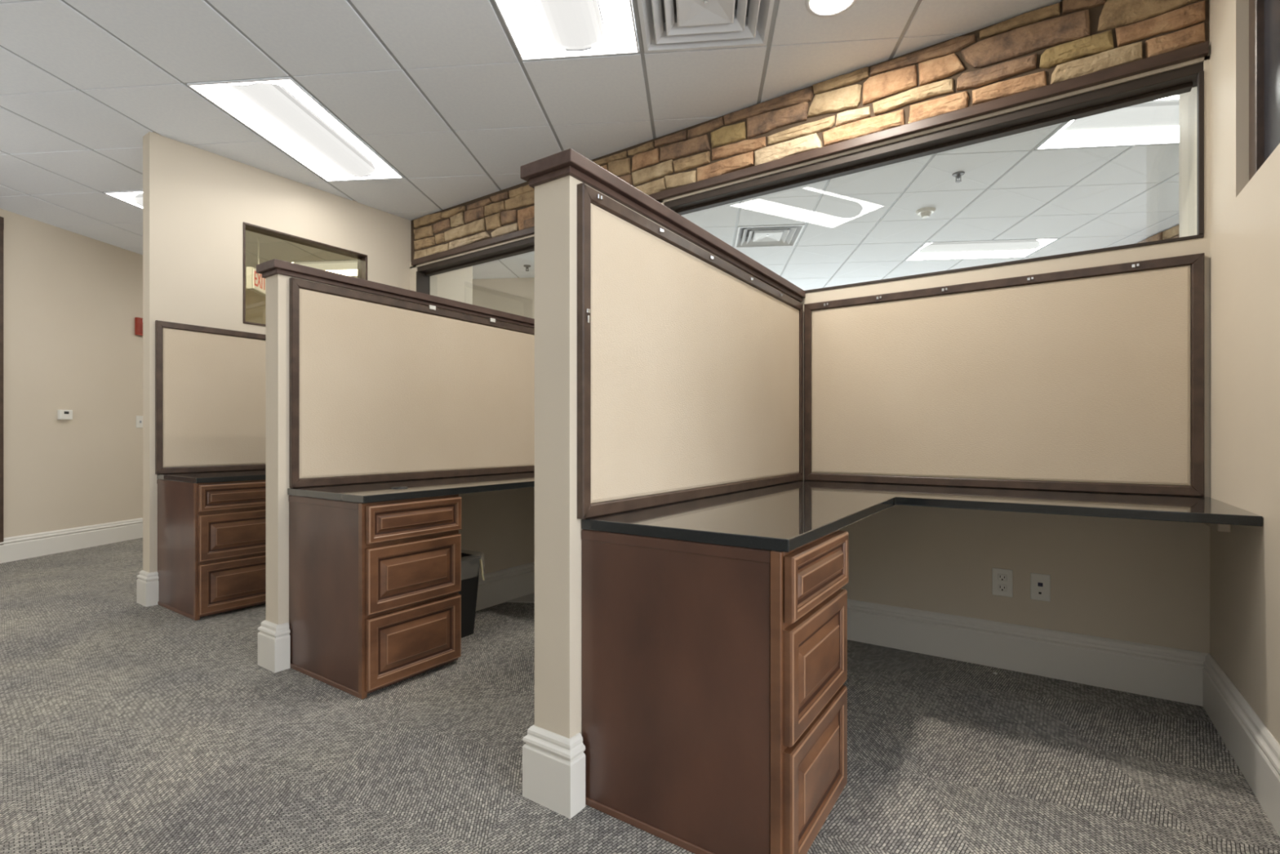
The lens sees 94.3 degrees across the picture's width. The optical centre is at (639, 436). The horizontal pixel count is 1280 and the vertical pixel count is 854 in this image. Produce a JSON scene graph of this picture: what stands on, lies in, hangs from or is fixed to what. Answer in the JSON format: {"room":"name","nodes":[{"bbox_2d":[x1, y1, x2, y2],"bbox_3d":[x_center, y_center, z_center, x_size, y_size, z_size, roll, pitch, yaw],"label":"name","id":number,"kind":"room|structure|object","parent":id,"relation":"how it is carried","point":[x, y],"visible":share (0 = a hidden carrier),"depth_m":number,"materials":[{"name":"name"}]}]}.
{"room":"office cubicle area","nodes":[
{"label":"office cubicle area","id":0,"kind":"room"},
{"bbox_2d":[0,208,142,537],"bbox_3d":[-5.580,-0.480,2.058,0.150,3.020,11.000,0,0,6],"label":"wall","id":1,"kind":"structure","parent":0,"point":[72,301],"depth_m":5.38,"materials":[{"name":"paint"}]},
{"bbox_2d":[0,216,4,545],"bbox_3d":[-5.287,-0.383,4.253,0.042,2.825,1.225,0,0,6],"label":"door","id":2,"kind":"structure","parent":1,"relation":"in","point":[2,219],"depth_m":4.84,"materials":[{"name":"brown wood"}]},
{"bbox_2d":[57,409,72,419],"bbox_3d":[-5.163,-0.199,5.331,0.036,0.087,0.105,0,0,6],"label":"thermostat","id":3,"kind":"object","parent":1,"relation":"attached to","point":[61,414],"visible":1,"depth_m":5.31,"materials":[{"name":"white plastic"}]},
{"bbox_2d":[0,517,142,563],"bbox_3d":[-5.375,0.930,3.244,0.024,0.200,8.200,0,0,6],"label":"baseboard","id":4,"kind":"structure","parent":1,"relation":"attached to","point":[41,544],"depth_m":5.34,"materials":[{"name":"white paint"}]},
{"bbox_2d":[134,317,142,336],"bbox_3d":[-5.083,-1.121,6.074,0.050,0.178,0.140,0,0,6],"label":"fire alarm","id":5,"kind":"object","parent":1,"relation":"attached to","point":[138,321],"visible":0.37,"depth_m":6.02,"materials":[{"name":"red plastic"}]},
{"bbox_2d":[140,324,142,333],"bbox_3d":[-5.071,-1.097,6.073,0.004,0.095,0.090,0,0,6],"label":"grille","id":6,"kind":"object","parent":5,"relation":"attached to","point":[141,325],"depth_m":6.04,"materials":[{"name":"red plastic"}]},
{"bbox_2d":[136,415,142,427],"bbox_3d":[-5.100,-0.153,6.060,0.018,0.123,0.082,0,0,6],"label":"light switch","id":7,"kind":"object","parent":1,"relation":"attached to","point":[139,418],"visible":0.79,"depth_m":6.05,"materials":[{"name":"white plastic"}]},
{"bbox_2d":[142,131,472,572],"bbox_3d":[-2.348,-0.480,4.685,0.115,3.020,2.479,0,0,34],"label":"wall","id":8,"kind":"structure","parent":0,"point":[197,202],"depth_m":3.90,"materials":[{"name":"paint"}]},
{"bbox_2d":[136,569,158,606],"bbox_3d":[-2.354,0.930,4.675,0.163,0.200,2.503,0,0,34],"label":"baseboard","id":9,"kind":"structure","parent":8,"relation":"attached to","point":[147,584],"depth_m":3.63,"materials":[{"name":"white paint"}]},
{"bbox_2d":[155,320,266,474],"bbox_3d":[-2.480,-0.243,4.367,0.024,0.944,1.749,0,0,34],"label":"pinboard","id":10,"kind":"object","parent":8,"relation":"attached to","point":[211,382],"visible":0.42,"depth_m":3.87,"materials":[{"name":"beige fabric"}]},
{"bbox_2d":[243,222,367,326],"bbox_3d":[-2.503,-1.121,4.454,0.125,0.691,0.900,0,0,34],"label":"window","id":11,"kind":"structure","parent":8,"relation":"in","point":[362,258],"depth_m":4.38,"materials":[{"name":"brown wood"}]},
{"bbox_2d":[245,277,534,324],"bbox_3d":[-2.648,-0.480,7.170,4.680,3.020,0.150,0,0,6],"label":"wall","id":12,"kind":"structure","parent":0,"point":[516,296],"depth_m":7.00,"materials":[{"name":"paint"}]},
{"bbox_2d":[256,258,534,672],"bbox_3d":[-1.138,0.127,3.406,0.173,1.806,1.871,0,0,34],"label":"wall","id":13,"kind":"structure","parent":0,"point":[498,526],"depth_m":2.69,"materials":[{"name":"paint"}]},
{"bbox_2d":[288,277,534,488],"bbox_3d":[-1.062,-0.245,3.387,0.030,0.949,1.773,0,0,34],"label":"pinboard","id":14,"kind":"object","parent":13,"relation":"attached to","point":[381,388],"visible":0.79,"depth_m":3.10,"materials":[{"name":"beige fabric"}]},
{"bbox_2d":[0,0,1178,290],"bbox_3d":[-0.386,-1.978,3.009,17.974,0.225,19.460,0,0,34],"label":"ceiling","id":15,"kind":"structure","parent":0,"point":[442,91],"depth_m":3.47,"materials":[{"name":"grey tile"}]},
{"bbox_2d":[103,190,142,208],"bbox_3d":[-3.480,-1.910,4.772,1.193,0.092,0.584,0,0,6],"label":"ceiling light","id":16,"kind":"object","parent":15,"relation":"attached to","point":[135,197],"visible":0.2,"depth_m":4.67,"materials":[{"name":"white paint"}]},
{"bbox_2d":[246,237,266,297],"bbox_3d":[-3.565,-1.605,5.554,0.066,0.521,0.330,0,0,-7],"label":"exit sign","id":17,"kind":"object","parent":15,"relation":"hanging from","point":[255,283],"visible":0.69,"depth_m":5.46,"materials":[{"name":"white plastic"}]},
{"bbox_2d":[186,76,403,181],"bbox_3d":[-2.053,-1.910,3.713,0.584,0.092,1.193,0,0,6],"label":"ceiling light","id":18,"kind":"object","parent":15,"relation":"attached to","point":[279,110],"visible":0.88,"depth_m":3.60,"materials":[{"name":"translucent white plastic diffuser"},{"name":"white painted metal"}]},
{"bbox_2d":[228,82,375,176],"bbox_3d":[-2.053,-1.895,3.713,0.280,0.058,1.107,0,0,6],"label":"diffuser","id":19,"kind":"object","parent":18,"relation":"on","point":[307,132],"depth_m":3.62,"materials":[{"name":"white plastic"}]},
{"bbox_2d":[290,259,357,275],"bbox_3d":[-3.300,-1.910,6.592,1.193,0.092,0.584,0,0,6],"label":"ceiling light","id":20,"kind":"object","parent":15,"relation":"attached to","point":[345,267],"visible":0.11,"depth_m":6.52,"materials":[{"name":"white paint"}]},
{"bbox_2d":[523,264,530,271],"bbox_3d":[-1.230,-1.838,6.475,0.080,0.056,0.080,0,0,34],"label":"sprinkler","id":21,"kind":"object","parent":15,"relation":"attached to","point":[526,266],"visible":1,"depth_m":6.46,"materials":[{"name":"grey metal"}]},
{"bbox_2d":[493,0,639,60],"bbox_3d":[-0.353,-1.910,2.320,0.584,0.092,1.193,0,0,6],"label":"ceiling light","id":22,"kind":"object","parent":15,"relation":"attached to","point":[539,29],"visible":0.99,"depth_m":2.73,"materials":[{"name":"white paint"}]},
{"bbox_2d":[534,0,603,49],"bbox_3d":[-0.353,-1.895,2.320,0.752,0.058,1.093,0,0,34],"label":"diffuser","id":23,"kind":"object","parent":22,"relation":"on","point":[559,24],"depth_m":2.71,"materials":[{"name":"white plastic"}]},
{"bbox_2d":[636,0,774,53],"bbox_3d":[0.284,-1.908,2.563,0.584,0.096,0.584,0,0,6],"label":"ceiling vent","id":24,"kind":"object","parent":15,"relation":"in","point":[666,25],"visible":1,"depth_m":2.70,"materials":[{"name":"white metal"}]},
{"bbox_2d":[733,223,804,248],"bbox_3d":[1.190,-1.908,5.537,0.584,0.096,0.584,0,0,6],"label":"ceiling vent","id":25,"kind":"object","parent":15,"relation":"in","point":[774,235],"visible":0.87,"depth_m":5.56,"materials":[{"name":"white metal"}]},
{"bbox_2d":[804,0,857,17],"bbox_3d":[0.817,-1.863,2.523,0.224,0.010,0.224,0,0,34],"label":"recessed light","id":26,"kind":"object","parent":15,"relation":"in","point":[820,8],"visible":1,"depth_m":2.57,"materials":[{"name":"white paint"}]},
{"bbox_2d":[915,207,935,218],"bbox_3d":[2.356,-1.838,4.895,0.150,0.054,0.150,0,0,34],"label":"smoke detector","id":27,"kind":"object","parent":15,"relation":"attached to","point":[925,212],"visible":1,"depth_m":4.87,"materials":[{"name":"white plastic"}]},
{"bbox_2d":[951,171,964,182],"bbox_3d":[2.259,-1.838,4.210,0.080,0.056,0.080,0,0,34],"label":"sprinkler","id":28,"kind":"object","parent":15,"relation":"attached to","point":[957,175],"visible":1,"depth_m":4.20,"materials":[{"name":"grey metal"}]},
{"bbox_2d":[905,237,1058,260],"bbox_3d":[3.373,-1.910,5.933,1.193,0.092,0.584,0,0,6],"label":"ceiling light","id":29,"kind":"object","parent":15,"relation":"attached to","point":[1002,248],"visible":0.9,"depth_m":5.91,"materials":[{"name":"white paint"}]},
{"bbox_2d":[917,240,1039,253],"bbox_3d":[3.373,-1.895,5.933,1.093,0.058,0.752,0,0,34],"label":"diffuser","id":30,"kind":"object","parent":29,"relation":"on","point":[975,246],"depth_m":5.87,"materials":[{"name":"white plastic"}]},
{"bbox_2d":[1035,94,1178,150],"bbox_3d":[3.134,-1.910,3.507,1.193,0.092,0.584,0,0,6],"label":"ceiling light","id":31,"kind":"object","parent":15,"relation":"attached to","point":[1154,122],"visible":0.31,"depth_m":3.66,"materials":[{"name":"translucent white plastic diffuser"},{"name":"metal"}]},
{"bbox_2d":[0,537,1279,853],"bbox_3d":[-0.311,1.088,3.539,17.500,0.124,18.500,0,0,34],"label":"floor","id":32,"kind":"structure","parent":0,"point":[127,726],"depth_m":1.93,"materials":[{"name":"carpet"}]},
{"bbox_2d":[156,479,266,620],"bbox_3d":[-2.592,0.645,3.675,0.613,0.769,0.467,0,0,34],"label":"base cabinet","id":33,"kind":"object","parent":32,"relation":"on","point":[211,536],"visible":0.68,"depth_m":3.46,"materials":[{"name":"brown wood"}]},
{"bbox_2d":[156,469,266,483],"bbox_3d":[-1.819,0.245,3.934,1.602,0.030,1.762,0,0,34],"label":"countertop","id":34,"kind":"structure","parent":33,"relation":"on","point":[242,475],"depth_m":3.53,"materials":[{"name":"black stone"}]},
{"bbox_2d":[288,493,461,698],"bbox_3d":[-1.191,0.645,2.677,0.613,0.769,0.467,0,0,34],"label":"base cabinet","id":35,"kind":"object","parent":32,"relation":"on","point":[375,599],"visible":0.97,"depth_m":2.48,"materials":[{"name":"brown wood"}]},
{"bbox_2d":[287,471,534,503],"bbox_3d":[-0.416,0.243,2.954,1.584,0.034,1.802,0,0,34],"label":"countertop","id":36,"kind":"structure","parent":35,"relation":"on","point":[369,492],"depth_m":2.72,"materials":[{"name":"black stone"}]},
{"bbox_2d":[458,552,484,637],"bbox_3d":[-0.992,0.818,3.127,0.348,0.423,0.219,0,0,34],"label":"wastebasket","id":37,"kind":"object","parent":32,"relation":"on","point":[471,564],"visible":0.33,"depth_m":3.07,"materials":[{"name":"black plastic"}]},
{"bbox_2d":[581,528,848,853],"bbox_3d":[0.218,0.645,1.691,0.613,0.769,0.467,0,0,34],"label":"base cabinet","id":38,"kind":"object","parent":32,"relation":"on","point":[714,695],"visible":0.9,"depth_m":1.48,"materials":[{"name":"brown wood"}]},
{"bbox_2d":[581,480,1262,552],"bbox_3d":[1.008,0.245,1.973,1.602,0.030,1.820,0,0,34],"label":"countertop","id":39,"kind":"structure","parent":38,"relation":"on","point":[787,517],"depth_m":1.94,"materials":[{"name":"black stone"}]},
{"bbox_2d":[520,148,805,818],"bbox_3d":[0.269,0.127,2.432,0.191,1.806,1.898,0,0,34],"label":"wall","id":40,"kind":"structure","parent":0,"point":[553,756],"depth_m":1.67,"materials":[{"name":"paint"}]},
{"bbox_2d":[577,182,803,519],"bbox_3d":[0.347,-0.238,2.401,0.030,0.934,1.816,0,0,34],"label":"pinboard","id":41,"kind":"object","parent":40,"relation":"attached to","point":[690,364],"visible":1,"depth_m":2.04,"materials":[{"name":"beige fabric"}]},
{"bbox_2d":[409,0,1209,653],"bbox_3d":[1.587,-0.480,2.792,8.520,3.020,0.219,0,0,34],"label":"wall","id":42,"kind":"structure","parent":0,"point":[1145,581],"depth_m":2.68,"materials":[{"name":"paint"}]},
{"bbox_2d":[416,236,534,294],"bbox_3d":[-0.912,-1.107,4.457,2.325,0.682,0.129,0,0,34],"label":"window","id":43,"kind":"structure","parent":42,"relation":"in","point":[424,273],"depth_m":4.74,"materials":[{"name":"brown wood"}]},
{"bbox_2d":[411,40,1208,266],"bbox_3d":[0.119,-1.485,3.679,4.984,0.046,0.045,0,0,34],"label":"trim","id":44,"kind":"structure","parent":42,"relation":"attached to","point":[1201,50],"depth_m":2.81,"materials":[{"name":"brown wood"}]},
{"bbox_2d":[663,62,1204,293],"bbox_3d":[1.191,-1.107,3.025,2.453,0.682,0.129,0,0,34],"label":"window","id":45,"kind":"structure","parent":42,"relation":"in","point":[1181,80],"depth_m":2.71,"materials":[{"name":"brown"}]},
{"bbox_2d":[991,567,1012,597],"bbox_3d":[1.620,0.651,2.654,0.078,0.122,0.009,0,0,34],"label":"power outlet","id":46,"kind":"object","parent":42,"relation":"attached to","point":[1002,579],"visible":1,"depth_m":2.65,"materials":[{"name":"white plastic"}]},
{"bbox_2d":[997,583,1006,591],"bbox_3d":[1.619,0.674,2.652,0.034,0.030,0.004,0,0,34],"label":"receptacle","id":47,"kind":"object","parent":46,"relation":"attached to","point":[1001,587],"depth_m":2.65,"materials":[{"name":"white plastic"}]},
{"bbox_2d":[997,573,1006,581],"bbox_3d":[1.619,0.628,2.652,0.034,0.030,0.004,0,0,34],"label":"receptacle","id":48,"kind":"object","parent":46,"relation":"attached to","point":[1001,577],"depth_m":2.65,"materials":[{"name":"white plastic"}]},
{"bbox_2d":[804,253,1204,496],"bbox_3d":[1.517,-0.237,2.712,1.558,0.932,0.030,0,0,34],"label":"pinboard","id":49,"kind":"object","parent":42,"relation":"attached to","point":[1090,380],"visible":1,"depth_m":2.60,"materials":[{"name":"beige fabric"}]},
{"bbox_2d":[1030,572,1050,601],"bbox_3d":[1.737,0.652,2.575,0.072,0.116,0.008,0,0,34],"label":"outlet","id":50,"kind":"object","parent":42,"relation":"attached to","point":[1040,584],"visible":1,"depth_m":2.57,"materials":[{"name":"white plastic"}]},
{"bbox_2d":[1137,224,1178,243],"bbox_3d":[4.770,-0.480,4.955,0.200,3.020,7.800,0,0,6],"label":"wall","id":51,"kind":"structure","parent":0,"point":[1172,233],"depth_m":5.32,"materials":[{"name":"paint"}]},
{"bbox_2d":[1178,0,1279,744],"bbox_3d":[2.007,-0.480,1.863,0.170,3.020,2.140,0,0,34],"label":"wall","id":52,"kind":"structure","parent":0,"point":[1245,214],"depth_m":1.95,"materials":[{"name":"paint"}]},
{"bbox_2d":[847,599,1279,836],"bbox_3d":[1.170,0.930,2.038,1.799,0.200,1.534,0,0,34],"label":"baseboard","id":53,"kind":"structure","parent":52,"relation":"attached to","point":[1175,674],"depth_m":2.45,"materials":[{"name":"white paint"}]},
{"bbox_2d":[1204,523,1231,532],"bbox_3d":[2.077,0.292,2.149,0.034,0.063,0.310,0,0,34],"label":"cleat","id":54,"kind":"object","parent":52,"relation":"attached to","point":[1220,527],"visible":0.24,"depth_m":2.02,"materials":[{"name":"paint"}]},
{"bbox_2d":[1248,0,1279,181],"bbox_3d":[1.755,-1.191,1.537,0.060,0.798,0.957,0,0,34],"label":"window","id":55,"kind":"structure","parent":52,"relation":"in","point":[1264,15],"depth_m":1.88,"materials":[{"name":"brown wood"}]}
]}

